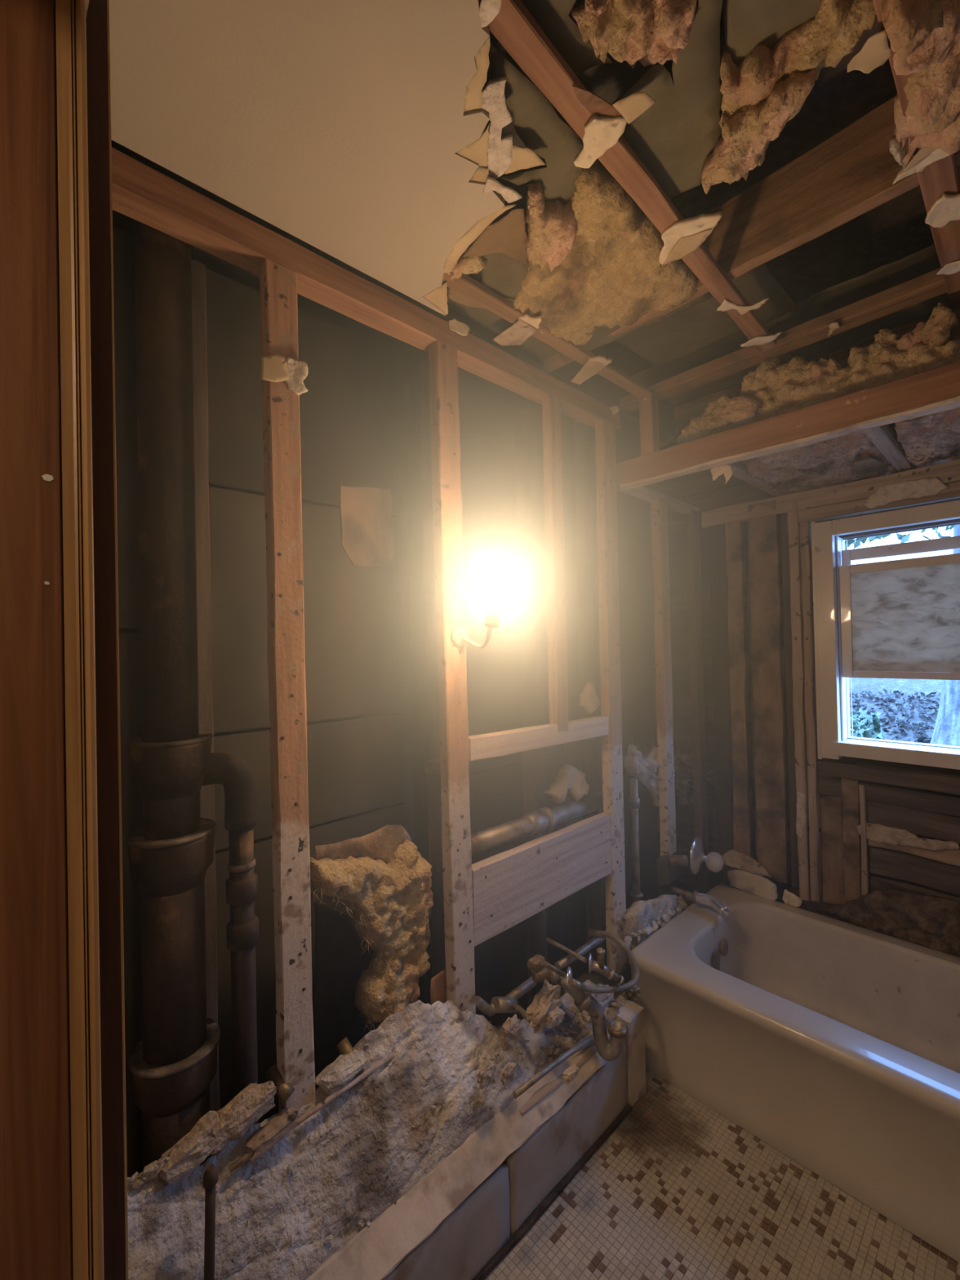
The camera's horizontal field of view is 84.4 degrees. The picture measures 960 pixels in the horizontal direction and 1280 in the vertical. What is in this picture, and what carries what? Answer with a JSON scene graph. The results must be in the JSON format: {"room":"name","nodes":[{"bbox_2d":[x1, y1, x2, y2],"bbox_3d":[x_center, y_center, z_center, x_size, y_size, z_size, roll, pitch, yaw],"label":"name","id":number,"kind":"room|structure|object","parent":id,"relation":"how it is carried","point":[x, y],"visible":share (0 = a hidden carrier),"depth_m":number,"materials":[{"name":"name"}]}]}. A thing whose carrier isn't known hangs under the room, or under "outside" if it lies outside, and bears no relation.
{"room":"damaged room","nodes":[
{"label":"damaged room","id":0,"kind":"room"},
{"bbox_2d":[85,0,88,17],"bbox_3d":[-0.255,0.289,0.259,0.175,2.440,1.580,-1,-1,-43],"label":"wall","id":1,"kind":"structure","parent":0,"point":[86,1],"depth_m":0.49,"materials":[{"name":"paint"}]},
{"bbox_2d":[0,0,71,1279],"bbox_3d":[-0.106,0.446,0.075,0.180,2.115,0.955,-1,-1,-43],"label":"door","id":2,"kind":"structure","parent":1,"relation":"in","point":[35,1201],"depth_m":0.45,"materials":[{"name":"brown wood"}]},
{"bbox_2d":[53,0,128,1279],"bbox_3d":[-0.354,0.304,0.488,0.043,2.420,0.060,-1,-1,-43],"label":"trim","id":3,"kind":"structure","parent":1,"relation":"attached to","point":[88,482],"depth_m":0.47,"materials":[{"name":"brown wood"}]},
{"bbox_2d":[111,146,710,1177],"bbox_3d":[-0.353,0.085,1.513,3.950,2.920,0.423,-1,-1,-43],"label":"wall","id":4,"kind":"structure","parent":0,"point":[346,526],"depth_m":1.62,"materials":[{"name":"brown wood"}]},
{"bbox_2d":[265,1063,294,1103],"bbox_3d":[-0.433,0.963,1.149,0.077,0.054,0.033,-2,-1,35],"label":"pipe stub","id":5,"kind":"object","parent":4,"relation":"attached to","point":[284,1091],"visible":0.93,"depth_m":1.14,"materials":[{"name":"gold metal"}]},
{"bbox_2d":[261,354,308,395],"bbox_3d":[-0.433,-0.589,1.171,0.104,0.076,0.016,-1,-1,-39],"label":"scrap","id":6,"kind":"object","parent":4,"relation":"attached to","point":[274,368],"visible":1,"depth_m":1.17,"materials":[{"name":"paper"}]},
{"bbox_2d":[312,902,381,1088],"bbox_3d":[-0.335,0.950,1.496,0.290,0.509,0.024,-1,-1,-42],"label":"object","id":7,"kind":"object","parent":4,"relation":"attached to","point":[340,966],"visible":0.58,"depth_m":1.44,"materials":[{"name":"paper"}]},
{"bbox_2d":[448,318,469,335],"bbox_3d":[-0.060,-0.904,1.529,0.075,0.038,0.009,-1,-1,-36],"label":"scrap","id":8,"kind":"object","parent":4,"relation":"attached to","point":[461,328],"visible":1,"depth_m":1.53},
{"bbox_2d":[451,564,511,648],"bbox_3d":[0.000,-0.083,1.406,0.069,0.213,0.244,-1,-1,-33],"label":"wall lamp","id":9,"kind":"object","parent":4,"relation":"attached to","point":[498,579],"visible":1,"depth_m":1.32,"materials":[{"name":"white"}]},
{"bbox_2d":[484,606,501,627],"bbox_3d":[0.032,-0.057,1.336,0.043,0.055,0.044,-1,-1,-43],"label":"socket","id":10,"kind":"object","parent":9,"relation":"attached to","point":[492,615],"depth_m":1.32,"materials":[{"name":"white"}]},
{"bbox_2d":[471,792,603,999],"bbox_3d":[0.217,1.019,1.868,0.751,0.836,0.084,-1,-1,-43],"label":"drain pipe","id":11,"kind":"object","parent":4,"relation":"attached to","point":[531,825],"visible":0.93,"depth_m":1.83,"materials":[{"name":"metal"}]},
{"bbox_2d":[425,759,445,977],"bbox_3d":[-0.121,0.894,1.597,0.068,1.054,0.068,-1,-1,-43],"label":"vent pipe","id":12,"kind":"object","parent":11,"relation":"attached to","point":[433,766],"visible":0.57,"depth_m":1.57,"materials":[{"name":"metal"}]},
{"bbox_2d":[543,764,589,804],"bbox_3d":[0.326,0.542,1.966,0.226,0.144,0.049,-1,-1,-43],"label":"paper wad","id":13,"kind":"object","parent":11,"relation":"on","point":[569,780],"visible":1,"depth_m":1.96,"materials":[{"name":"paper"}]},
{"bbox_2d":[475,937,605,1027],"bbox_3d":[0.272,1.087,1.705,0.650,0.094,0.177,-1,-1,-43],"label":"supply pipe","id":14,"kind":"object","parent":4,"relation":"attached to","point":[508,1003],"visible":0.86,"depth_m":1.61,"materials":[{"name":"metal"}]},
{"bbox_2d":[525,979,562,1033],"bbox_3d":[0.184,1.056,1.528,0.131,0.099,0.063,-1,-1,-43],"label":"rubble piece","id":15,"kind":"object","parent":14,"relation":"on","point":[548,998],"visible":0.98,"depth_m":1.51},
{"bbox_2d":[546,1006,565,1027],"bbox_3d":[0.212,1.072,1.507,0.064,0.035,0.037,-1,-1,-43],"label":"rubble piece","id":16,"kind":"object","parent":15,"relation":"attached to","point":[555,1017],"visible":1,"depth_m":1.49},
{"bbox_2d":[527,954,565,983],"bbox_3d":[0.183,0.975,1.566,0.129,0.123,0.117,-1,-1,-43],"label":"valve","id":17,"kind":"object","parent":14,"relation":"attached to","point":[541,970],"visible":1,"depth_m":1.54,"materials":[{"name":"metal"}]},
{"bbox_2d":[545,937,586,962],"bbox_3d":[0.301,1.046,1.795,0.147,0.059,0.065,-2,-1,33],"label":"rod","id":18,"kind":"object","parent":14,"relation":"attached to","point":[548,940],"visible":1,"depth_m":1.81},
{"bbox_2d":[588,952,592,972],"bbox_3d":[0.366,1.066,1.748,0.010,0.056,0.056,-1,-1,16],"label":"wall flange","id":19,"kind":"object","parent":18,"relation":"attached to","point":[590,959],"visible":0.85,"depth_m":1.73,"materials":[{"name":"silver metal"}]},
{"bbox_2d":[577,682,599,714],"bbox_3d":[0.419,0.222,2.016,0.122,0.119,0.036,-1,-1,-43],"label":"paper wad","id":20,"kind":"object","parent":4,"relation":"attached to","point":[589,701],"visible":1,"depth_m":2.00,"materials":[{"name":"paper"}]},
{"bbox_2d":[554,965,626,1061],"bbox_3d":[0.296,1.129,1.619,0.278,0.271,0.141,-2,-1,37],"label":"trap","id":21,"kind":"object","parent":4,"relation":"attached to","point":[611,1051],"visible":0.94,"depth_m":1.58,"materials":[{"name":"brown metal"}]},
{"bbox_2d":[568,928,639,993],"bbox_3d":[0.413,1.050,1.704,0.186,0.118,0.406,-2,-1,20],"label":"supply hose","id":22,"kind":"object","parent":21,"relation":"attached to","point":[572,982],"visible":0.98,"depth_m":1.69,"materials":[{"name":"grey metal"}]},
{"bbox_2d":[591,947,624,986],"bbox_3d":[0.395,1.015,1.641,0.102,0.113,0.037,-1,-1,4],"label":"angle tee","id":23,"kind":"object","parent":22,"relation":"attached to","point":[598,966],"visible":1,"depth_m":1.63,"materials":[{"name":"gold metal"}]},
{"bbox_2d":[609,405,619,415],"bbox_3d":[0.528,-0.903,2.080,0.054,0.040,0.007,-1,-1,-33],"label":"scrap","id":24,"kind":"object","parent":4,"relation":"attached to","point":[615,409],"visible":1,"depth_m":2.08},
{"bbox_2d":[628,777,643,902],"bbox_3d":[0.646,0.846,2.207,0.056,0.530,0.056,-1,-1,-43],"label":"pipe","id":25,"kind":"object","parent":4,"relation":"attached to","point":[633,800],"visible":0.96,"depth_m":2.19,"materials":[{"name":"metal"}]},
{"bbox_2d":[623,744,675,807],"bbox_3d":[0.755,0.595,2.312,0.350,0.306,0.071,-1,-1,-43],"label":"tuft","id":26,"kind":"object","parent":4,"relation":"attached to","point":[647,776],"visible":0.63,"depth_m":2.29,"materials":[{"name":"fabric"}]},
{"bbox_2d":[622,735,714,798],"bbox_3d":[0.880,0.603,2.435,0.836,0.434,0.152,-1,-1,-43],"label":"loose fibres","id":27,"kind":"object","parent":4,"relation":"attached to","point":[632,748],"visible":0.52,"depth_m":2.28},
{"bbox_2d":[656,845,689,884],"bbox_3d":[0.850,0.987,2.324,0.200,0.101,0.052,-1,-1,-43],"label":"block","id":28,"kind":"object","parent":4,"relation":"attached to","point":[667,873],"visible":0.81,"depth_m":2.27,"materials":[{"name":"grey wood"}]},
{"bbox_2d":[673,750,707,809],"bbox_3d":[1.108,0.702,2.670,0.376,0.303,0.080,-1,-1,-43],"label":"tuft","id":29,"kind":"object","parent":4,"relation":"attached to","point":[685,797],"visible":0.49,"depth_m":2.58,"materials":[{"name":"grey"}]},
{"bbox_2d":[667,835,724,875],"bbox_3d":[0.930,0.944,2.313,0.251,0.160,0.117,-1,-1,-7],"label":"shower valve","id":30,"kind":"object","parent":4,"relation":"attached to","point":[714,861],"visible":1,"depth_m":2.28,"materials":[{"name":"silver metal"}]},
{"bbox_2d":[668,885,729,917],"bbox_3d":[0.915,1.075,2.202,0.065,0.056,0.262,-1,-1,-35],"label":"tub spout","id":31,"kind":"object","parent":4,"relation":"attached to","point":[717,904],"visible":1,"depth_m":2.17,"materials":[{"name":"silver metal"}]},
{"bbox_2d":[109,0,959,444],"bbox_3d":[0.151,-1.181,0.885,4.050,0.526,2.150,-1,-1,-43],"label":"ceiling","id":32,"kind":"structure","parent":0,"point":[343,130],"depth_m":1.06,"materials":[{"name":"paint"}]},
{"bbox_2d":[447,247,487,280],"bbox_3d":[-0.034,-0.934,1.323,0.104,0.037,0.070,-1,-1,16],"label":"clump","id":33,"kind":"object","parent":32,"relation":"on","point":[473,264],"visible":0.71,"depth_m":1.31,"materials":[{"name":"fabric"}]},
{"bbox_2d":[492,313,541,346],"bbox_3d":[0.120,-0.922,1.577,0.089,0.018,0.178,-1,-1,-38],"label":"scrap","id":34,"kind":"object","parent":32,"relation":"attached to","point":[520,331],"visible":1,"depth_m":1.57,"materials":[{"name":"beige paper"}]},
{"bbox_2d":[570,355,612,384],"bbox_3d":[0.373,-0.925,1.815,0.080,0.019,0.185,-1,-1,-19],"label":"scrap","id":35,"kind":"object","parent":32,"relation":"attached to","point":[594,365],"visible":1,"depth_m":1.79,"materials":[{"name":"paper"}]},
{"bbox_2d":[512,158,697,345],"bbox_3d":[0.271,-0.952,1.401,0.587,0.070,0.449,-1,-1,-43],"label":"insulation batt","id":36,"kind":"object","parent":32,"relation":"hanging from","point":[613,273],"visible":0.8,"depth_m":1.37,"materials":[{"name":"fabric"}]},
{"bbox_2d":[525,182,577,271],"bbox_3d":[0.164,-0.926,1.205,0.117,0.058,0.205,-1,-1,4],"label":"clump","id":37,"kind":"object","parent":36,"relation":"attached to","point":[551,234],"visible":1,"depth_m":1.18,"materials":[{"name":"fabric"}]},
{"bbox_2d":[573,91,655,168],"bbox_3d":[0.227,-0.931,0.962,0.072,0.020,0.168,-1,-1,-33],"label":"scrap","id":38,"kind":"object","parent":32,"relation":"attached to","point":[601,133],"visible":1,"depth_m":0.96,"materials":[{"name":"paper"}]},
{"bbox_2d":[658,211,722,265],"bbox_3d":[0.486,-0.935,1.236,0.123,0.019,0.135,-1,-1,15],"label":"scrap","id":39,"kind":"object","parent":32,"relation":"attached to","point":[684,237],"visible":1,"depth_m":1.22,"materials":[{"name":"paper"}]},
{"bbox_2d":[446,0,951,407],"bbox_3d":[0.558,-1.024,1.513,1.868,0.164,1.026,-1,-1,-43],"label":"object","id":40,"kind":"object","parent":32,"relation":"attached to","point":[673,138],"visible":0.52,"depth_m":1.09,"materials":[{"name":"paper"}]},
{"bbox_2d":[571,0,697,68],"bbox_3d":[0.239,-0.959,0.837,0.192,0.071,0.119,-1,-1,0],"label":"clump","id":41,"kind":"object","parent":40,"relation":"attached to","point":[648,32],"visible":1,"depth_m":0.82,"materials":[{"name":"fabric"}]},
{"bbox_2d":[716,297,768,315],"bbox_3d":[0.732,-0.937,1.488,0.122,0.012,0.072,-1,-1,0],"label":"scrap","id":42,"kind":"object","parent":32,"relation":"attached to","point":[726,305],"visible":1,"depth_m":1.49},
{"bbox_2d":[740,332,781,346],"bbox_3d":[0.878,-0.938,1.660,0.108,0.014,0.058,-2,-1,18],"label":"scrap","id":43,"kind":"object","parent":32,"relation":"attached to","point":[757,340],"visible":1,"depth_m":1.65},
{"bbox_2d":[616,360,959,496],"bbox_3d":[1.341,-0.763,1.792,0.740,0.415,1.571,-1,-1,-43],"label":"ceiling beam","id":44,"kind":"structure","parent":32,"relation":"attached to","point":[870,411],"depth_m":1.70,"materials":[{"name":"brown wood"}]},
{"bbox_2d":[741,430,897,496],"bbox_3d":[1.388,-0.659,2.124,0.442,0.056,0.951,-2,-1,43],"label":"insulation batt","id":45,"kind":"object","parent":44,"relation":"on","point":[827,463],"visible":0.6,"depth_m":1.97,"materials":[{"name":"fabric"}]},
{"bbox_2d":[850,455,883,481],"bbox_3d":[1.536,-0.652,2.098,0.098,0.011,0.583,-2,-1,36],"label":"flap","id":46,"kind":"object","parent":45,"relation":"attached to","point":[864,471],"visible":0.68,"depth_m":2.00,"materials":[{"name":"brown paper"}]},
{"bbox_2d":[894,407,959,469],"bbox_3d":[2.014,-0.670,2.236,0.247,0.051,2.014,-2,-1,44],"label":"insulation batt","id":47,"kind":"object","parent":44,"relation":"on","point":[941,429],"visible":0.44,"depth_m":1.69,"materials":[{"name":"fabric"}]},
{"bbox_2d":[904,441,936,464],"bbox_3d":[1.549,-0.663,1.863,0.299,0.043,0.094,-1,-1,-43],"label":"clump","id":48,"kind":"object","parent":47,"relation":"on","point":[923,448],"visible":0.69,"depth_m":1.84,"materials":[{"name":"fabric"}]},
{"bbox_2d":[711,0,876,186],"bbox_3d":[0.539,-0.962,0.948,0.229,0.076,0.315,-1,-1,16],"label":"insulation batt","id":49,"kind":"object","parent":32,"relation":"hanging from","point":[837,26],"visible":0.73,"depth_m":0.88,"materials":[{"name":"fabric"}]},
{"bbox_2d":[701,68,814,194],"bbox_3d":[0.499,-0.935,0.987,0.114,0.061,0.215,-1,-1,-10],"label":"clump","id":50,"kind":"object","parent":49,"relation":"attached to","point":[731,156],"visible":0.99,"depth_m":0.97,"materials":[{"name":"fabric"}]},
{"bbox_2d":[847,29,892,73],"bbox_3d":[0.621,-0.934,0.847,0.066,0.013,0.058,-1,-1,-43],"label":"scrap","id":51,"kind":"object","parent":49,"relation":"on","point":[875,51],"visible":0.98,"depth_m":0.84,"materials":[{"name":"paper"}]},
{"bbox_2d":[676,321,959,444],"bbox_3d":[1.138,-0.861,1.841,0.327,0.260,0.855,-1,-1,-43],"label":"insulation","id":52,"kind":"object","parent":32,"relation":"on","point":[779,388],"visible":0.61,"depth_m":1.69},
{"bbox_2d":[720,395,759,425],"bbox_3d":[0.908,-0.814,1.862,0.046,0.102,0.126,-1,-1,-43],"label":"clump","id":53,"kind":"object","parent":52,"relation":"on","point":[739,410],"visible":0.99,"depth_m":1.85,"materials":[{"name":"fabric"}]},
{"bbox_2d":[916,302,957,347],"bbox_3d":[1.278,-0.882,1.483,0.051,0.108,0.086,-1,-1,-43],"label":"clump","id":54,"kind":"object","parent":52,"relation":"on","point":[936,331],"visible":1,"depth_m":1.47,"materials":[{"name":"fabric"}]},
{"bbox_2d":[828,322,840,337],"bbox_3d":[1.093,-0.958,1.633,0.030,0.014,0.090,-2,-1,31],"label":"scrap","id":55,"kind":"object","parent":32,"relation":"hanging from","point":[833,326],"visible":1,"depth_m":1.62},
{"bbox_2d":[887,0,959,165],"bbox_3d":[0.765,-0.935,0.883,0.132,0.102,0.384,-2,-1,41],"label":"insulation batt","id":56,"kind":"object","parent":32,"relation":"hanging from","point":[932,113],"visible":0.74,"depth_m":0.89,"materials":[{"name":"fabric"}]},
{"bbox_2d":[888,135,910,169],"bbox_3d":[0.829,-0.950,1.040,0.088,0.035,0.018,-1,-1,-35],"label":"fringe","id":57,"kind":"object","parent":56,"relation":"attached to","point":[895,148],"visible":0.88,"depth_m":1.02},
{"bbox_2d":[880,0,943,62],"bbox_3d":[0.618,-0.891,0.759,0.131,0.069,0.060,-1,-1,-43],"label":"clump","id":58,"kind":"object","parent":56,"relation":"attached to","point":[906,23],"visible":1,"depth_m":0.76,"materials":[{"name":"fabric"}]},
{"bbox_2d":[892,146,959,185],"bbox_3d":[0.873,-0.948,1.034,0.069,0.019,0.131,-1,-1,-26],"label":"scrap","id":59,"kind":"object","parent":32,"relation":"on","point":[925,157],"visible":0.6,"depth_m":1.04,"materials":[{"name":"paper"}]},
{"bbox_2d":[924,192,959,227],"bbox_3d":[1.029,-0.947,1.164,0.126,0.020,0.080,-1,-1,-43],"label":"scrap","id":60,"kind":"object","parent":32,"relation":"attached to","point":[945,209],"visible":1,"depth_m":1.17,"materials":[{"name":"paper"}]},
{"bbox_2d":[937,260,959,275],"bbox_3d":[1.208,-0.949,1.349,0.057,0.014,0.066,-1,-1,-43],"label":"scrap","id":61,"kind":"object","parent":32,"relation":"attached to","point":[951,268],"visible":1,"depth_m":1.35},
{"bbox_2d":[622,980,640,999],"bbox_3d":[0.486,1.118,1.690,0.061,0.037,0.053,-1,-1,-43],"label":"rubble piece","id":62,"kind":"object","parent":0,"point":[633,993],"visible":0.73,"depth_m":1.67,"materials":[{"name":"grey"}]},
{"bbox_2d":[484,955,959,1279],"bbox_3d":[0.182,1.538,0.997,4.200,0.059,2.500,-1,-1,-43],"label":"floor","id":63,"kind":"structure","parent":0,"point":[679,1190],"depth_m":1.38,"materials":[{"name":"tile"}]},
{"bbox_2d":[124,219,220,1170],"bbox_3d":[-0.654,0.102,1.118,0.167,2.850,0.167,-1,-1,2],"label":"stack","id":64,"kind":"object","parent":63,"relation":"on","point":[173,1068],"visible":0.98,"depth_m":1.07,"materials":[{"name":"metal"}]},
{"bbox_2d":[202,752,258,1124],"bbox_3d":[-0.556,0.889,1.190,0.120,1.275,0.068,-1,-1,-43],"label":"pipe","id":65,"kind":"object","parent":63,"relation":"on","point":[236,775],"visible":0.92,"depth_m":1.19,"materials":[{"name":"metal"}]},
{"bbox_2d":[127,979,623,1279],"bbox_3d":[-0.118,1.219,1.350,1.490,0.558,0.209,-1,-1,-43],"label":"rubble pile","id":66,"kind":"object","parent":63,"relation":"on","point":[281,1215],"depth_m":1.15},
{"bbox_2d":[128,1148,176,1189],"bbox_3d":[-0.582,0.972,0.986,0.125,0.038,0.025,-1,-1,-43],"label":"crumbs","id":67,"kind":"object","parent":66,"relation":"on","point":[151,1171],"visible":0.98,"depth_m":0.96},
{"bbox_2d":[158,1111,220,1183],"bbox_3d":[-0.558,0.977,1.017,0.112,0.063,0.055,-1,-1,-43],"label":"chunk","id":68,"kind":"object","parent":66,"relation":"on","point":[192,1149],"visible":0.96,"depth_m":1.00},
{"bbox_2d":[202,1164,218,1279],"bbox_3d":[-0.484,1.077,0.944,0.026,0.247,0.050,-1,-1,-6],"label":"rod","id":69,"kind":"object","parent":66,"relation":"on","point":[211,1177],"visible":1,"depth_m":0.94,"materials":[{"name":"metal"}]},
{"bbox_2d":[208,1080,276,1155],"bbox_3d":[-0.489,0.968,1.079,0.147,0.074,0.060,-1,-1,-43],"label":"chunk","id":70,"kind":"object","parent":66,"relation":"on","point":[255,1100],"visible":0.89,"depth_m":1.07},
{"bbox_2d":[244,1106,298,1163],"bbox_3d":[-0.431,1.020,1.098,0.111,0.041,0.045,-1,-1,-43],"label":"chunk","id":71,"kind":"object","parent":66,"relation":"on","point":[262,1140],"visible":1,"depth_m":1.09,"materials":[{"name":"grey wood"}]},
{"bbox_2d":[315,1047,367,1094],"bbox_3d":[-0.321,0.998,1.227,0.116,0.045,0.059,-1,-1,-43],"label":"chunk","id":72,"kind":"object","parent":66,"relation":"on","point":[340,1073],"visible":0.99,"depth_m":1.21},
{"bbox_2d":[336,1036,358,1076],"bbox_3d":[-0.309,0.990,1.256,0.074,0.070,0.040,-2,-1,23],"label":"valve","id":73,"kind":"object","parent":66,"relation":"attached to","point":[344,1047],"visible":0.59,"depth_m":1.26,"materials":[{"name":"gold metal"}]},
{"bbox_2d":[310,839,434,1023],"bbox_3d":[-0.266,0.794,1.403,0.353,0.499,0.110,-1,-1,-43],"label":"insulation batt","id":74,"kind":"object","parent":66,"relation":"attached to","point":[395,897],"visible":0.96,"depth_m":1.41,"materials":[{"name":"fabric"}]},
{"bbox_2d":[314,825,411,863],"bbox_3d":[-0.308,0.579,1.435,0.296,0.124,0.013,-1,-1,-42],"label":"insulation paper backing","id":75,"kind":"object","parent":74,"relation":"attached to","point":[381,844],"visible":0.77,"depth_m":1.44,"materials":[{"name":"brown paper"}]},
{"bbox_2d":[312,888,431,1031],"bbox_3d":[-0.266,0.813,1.371,0.344,0.450,0.086,-1,-1,-43],"label":"fringe","id":76,"kind":"object","parent":74,"relation":"hanging from","point":[322,888],"visible":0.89,"depth_m":1.35,"materials":[{"name":"fabric"}]},
{"bbox_2d":[430,969,447,1004],"bbox_3d":[-0.095,1.003,1.504,0.109,0.134,0.006,-1,-1,-39],"label":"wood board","id":77,"kind":"object","parent":66,"relation":"on","point":[438,982],"visible":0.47,"depth_m":1.49,"materials":[{"name":"wood"}]},
{"bbox_2d":[476,1060,496,1089],"bbox_3d":[0.019,1.096,1.337,0.060,0.054,0.027,-1,-1,-43],"label":"rubble piece","id":78,"kind":"object","parent":66,"relation":"attached to","point":[486,1075],"visible":1,"depth_m":1.33,"materials":[{"name":"stone"}]},
{"bbox_2d":[499,1062,517,1086],"bbox_3d":[0.075,1.139,1.388,0.055,0.041,0.026,-1,-1,-43],"label":"rubble piece","id":79,"kind":"object","parent":66,"relation":"on","point":[508,1073],"visible":1,"depth_m":1.38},
{"bbox_2d":[500,1013,522,1050],"bbox_3d":[0.085,1.075,1.453,0.074,0.075,0.036,-1,-1,-43],"label":"rubble piece","id":80,"kind":"object","parent":66,"relation":"on","point":[511,1030],"visible":1,"depth_m":1.44,"materials":[{"name":"stone"}]},
{"bbox_2d":[582,982,614,1021],"bbox_3d":[0.396,1.214,1.779,0.160,0.062,0.074,-1,-1,-43],"label":"rubble piece","id":81,"kind":"object","parent":66,"relation":"on","point":[603,999],"visible":0.45,"depth_m":1.76,"materials":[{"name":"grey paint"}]},
{"bbox_2d":[306,1000,646,1279],"bbox_3d":[-0.059,1.370,1.241,1.630,0.297,0.084,-1,-1,-43],"label":"curb","id":82,"kind":"object","parent":63,"relation":"on","point":[464,1217],"visible":0.85,"depth_m":1.32,"materials":[{"name":"grey tile"}]},
{"bbox_2d":[512,1036,591,1098],"bbox_3d":[0.206,1.143,1.423,0.019,0.073,0.348,-2,-1,43],"label":"pipe","id":83,"kind":"object","parent":82,"relation":"on","point":[526,1086],"visible":1,"depth_m":1.39,"materials":[{"name":"metal"}]},
{"bbox_2d":[562,1063,578,1084],"bbox_3d":[0.242,1.154,1.408,0.061,0.024,0.025,-1,-1,-43],"label":"rubble piece","id":84,"kind":"object","parent":82,"relation":"on","point":[569,1074],"visible":1,"depth_m":1.40,"materials":[{"name":"stone"}]},
{"bbox_2d":[530,1002,619,1071],"bbox_3d":[0.219,1.232,1.619,0.579,0.045,0.144,-1,-1,-43],"label":"crumbs","id":85,"kind":"object","parent":82,"relation":"on","point":[569,1042],"visible":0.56,"depth_m":1.61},
{"bbox_2d":[566,1039,595,1058],"bbox_3d":[0.322,1.241,1.633,0.161,0.009,0.051,1,-2,-38],"label":"scrap","id":86,"kind":"object","parent":82,"relation":"on","point":[589,1046],"visible":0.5,"depth_m":1.60,"materials":[{"name":"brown wood"}]},
{"bbox_2d":[616,994,629,1004],"bbox_3d":[0.499,1.317,1.891,0.131,0.037,0.070,-1,-1,-43],"label":"rubble piece","id":87,"kind":"object","parent":82,"relation":"on","point":[622,1000],"visible":0.13,"depth_m":1.92,"materials":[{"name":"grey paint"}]},
{"bbox_2d":[628,884,959,1262],"bbox_3d":[1.317,1.297,1.642,0.796,0.385,1.470,-1,-1,-43],"label":"bathtub","id":88,"kind":"object","parent":63,"relation":"on","point":[834,1043],"visible":0.91,"depth_m":1.67,"materials":[{"name":"ceramic"}]},
{"bbox_2d":[623,894,682,950],"bbox_3d":[0.720,1.127,2.153,0.404,0.227,0.091,-1,-1,-43],"label":"debris heap","id":89,"kind":"object","parent":88,"relation":"on","point":[637,917],"visible":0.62,"depth_m":2.06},
{"bbox_2d":[623,894,692,947],"bbox_3d":[0.733,1.121,2.134,0.552,0.057,0.071,-1,-1,-43],"label":"crumbs","id":90,"kind":"object","parent":88,"relation":"on","point":[681,905],"visible":0.76,"depth_m":2.08,"materials":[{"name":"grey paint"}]},
{"bbox_2d":[688,902,959,1074],"bbox_3d":[1.356,1.272,1.641,0.600,0.336,1.265,-1,-1,-43],"label":"basin","id":91,"kind":"object","parent":88,"relation":"in","point":[904,999],"depth_m":1.99,"materials":[{"name":"ceramic"}]},
{"bbox_2d":[647,293,959,911],"bbox_3d":[1.579,0.214,2.175,0.147,3.350,2.150,-1,-1,-43],"label":"wall","id":92,"kind":"structure","parent":0,"point":[840,831],"depth_m":2.35,"materials":[{"name":"brown wood"}]},
{"bbox_2d":[724,880,956,956],"bbox_3d":[1.638,1.155,1.960,0.156,0.105,1.400,-1,-1,-43],"label":"tub ledge","id":93,"kind":"object","parent":92,"relation":"attached to","point":[815,907],"visible":0.18,"depth_m":2.22,"materials":[{"name":"wood"}]},
{"bbox_2d":[727,869,777,901],"bbox_3d":[1.198,1.075,2.331,0.018,0.101,0.208,-1,-1,-42],"label":"mortar slab","id":94,"kind":"object","parent":93,"relation":"on","point":[758,885],"visible":1,"depth_m":2.32,"materials":[{"name":"concrete"}]},
{"bbox_2d":[721,849,771,877],"bbox_3d":[1.179,0.987,2.350,0.017,0.078,0.208,-1,-1,-41],"label":"mortar slab","id":95,"kind":"object","parent":94,"relation":"on","point":[732,858],"visible":1,"depth_m":2.35,"materials":[{"name":"concrete"}]},
{"bbox_2d":[782,888,802,906],"bbox_3d":[1.307,1.082,2.215,0.016,0.062,0.074,-1,-1,-40],"label":"mortar slab","id":96,"kind":"object","parent":93,"relation":"on","point":[788,898],"visible":1,"depth_m":2.21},
{"bbox_2d":[822,888,959,957],"bbox_3d":[1.547,1.042,2.001,0.065,0.234,0.448,-1,-1,-43],"label":"bank","id":97,"kind":"object","parent":93,"relation":"on","point":[932,922],"visible":0.94,"depth_m":1.95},
{"bbox_2d":[810,499,959,769],"bbox_3d":[1.749,-0.009,2.013,0.215,1.005,0.790,-1,-1,-43],"label":"window","id":98,"kind":"structure","parent":92,"relation":"in","point":[900,618],"depth_m":2.10,"materials":[{"name":"paint"}]},
{"label":"outside","id":99,"kind":"structure","parent":0,"visible":0},
{"bbox_2d":[848,677,942,742],"bbox_3d":[6.578,0.744,10.262,17.616,2.227,14.240,-1,-1,-43],"label":"ground","id":100,"kind":"structure","parent":99,"point":[910,686],"depth_m":8.71,"materials":[{"name":"green plant"}]},
{"bbox_2d":[850,708,887,739],"bbox_3d":[3.022,1.187,4.254,1.078,1.178,0.291,-1,-1,-43],"label":"ivy patch","id":101,"kind":"object","parent":100,"relation":"on","point":[863,727],"visible":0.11,"depth_m":4.39,"materials":[{"name":"green plant"}]},
{"bbox_2d":[849,688,941,743],"bbox_3d":[3.447,1.368,6.726,7.894,1.051,6.213,-1,-1,-43],"label":"leaf litter","id":102,"kind":"object","parent":100,"relation":"on","point":[902,727],"visible":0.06,"depth_m":7.68,"materials":[{"name":"plant"}]},
{"bbox_2d":[844,524,959,746],"bbox_3d":[3.736,-1.600,7.111,2.246,6.250,10.870,-1,-1,-43],"label":"tree","id":103,"kind":"object","parent":100,"relation":"on","point":[946,731],"visible":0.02,"depth_m":5.82,"materials":[{"name":"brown plant"}]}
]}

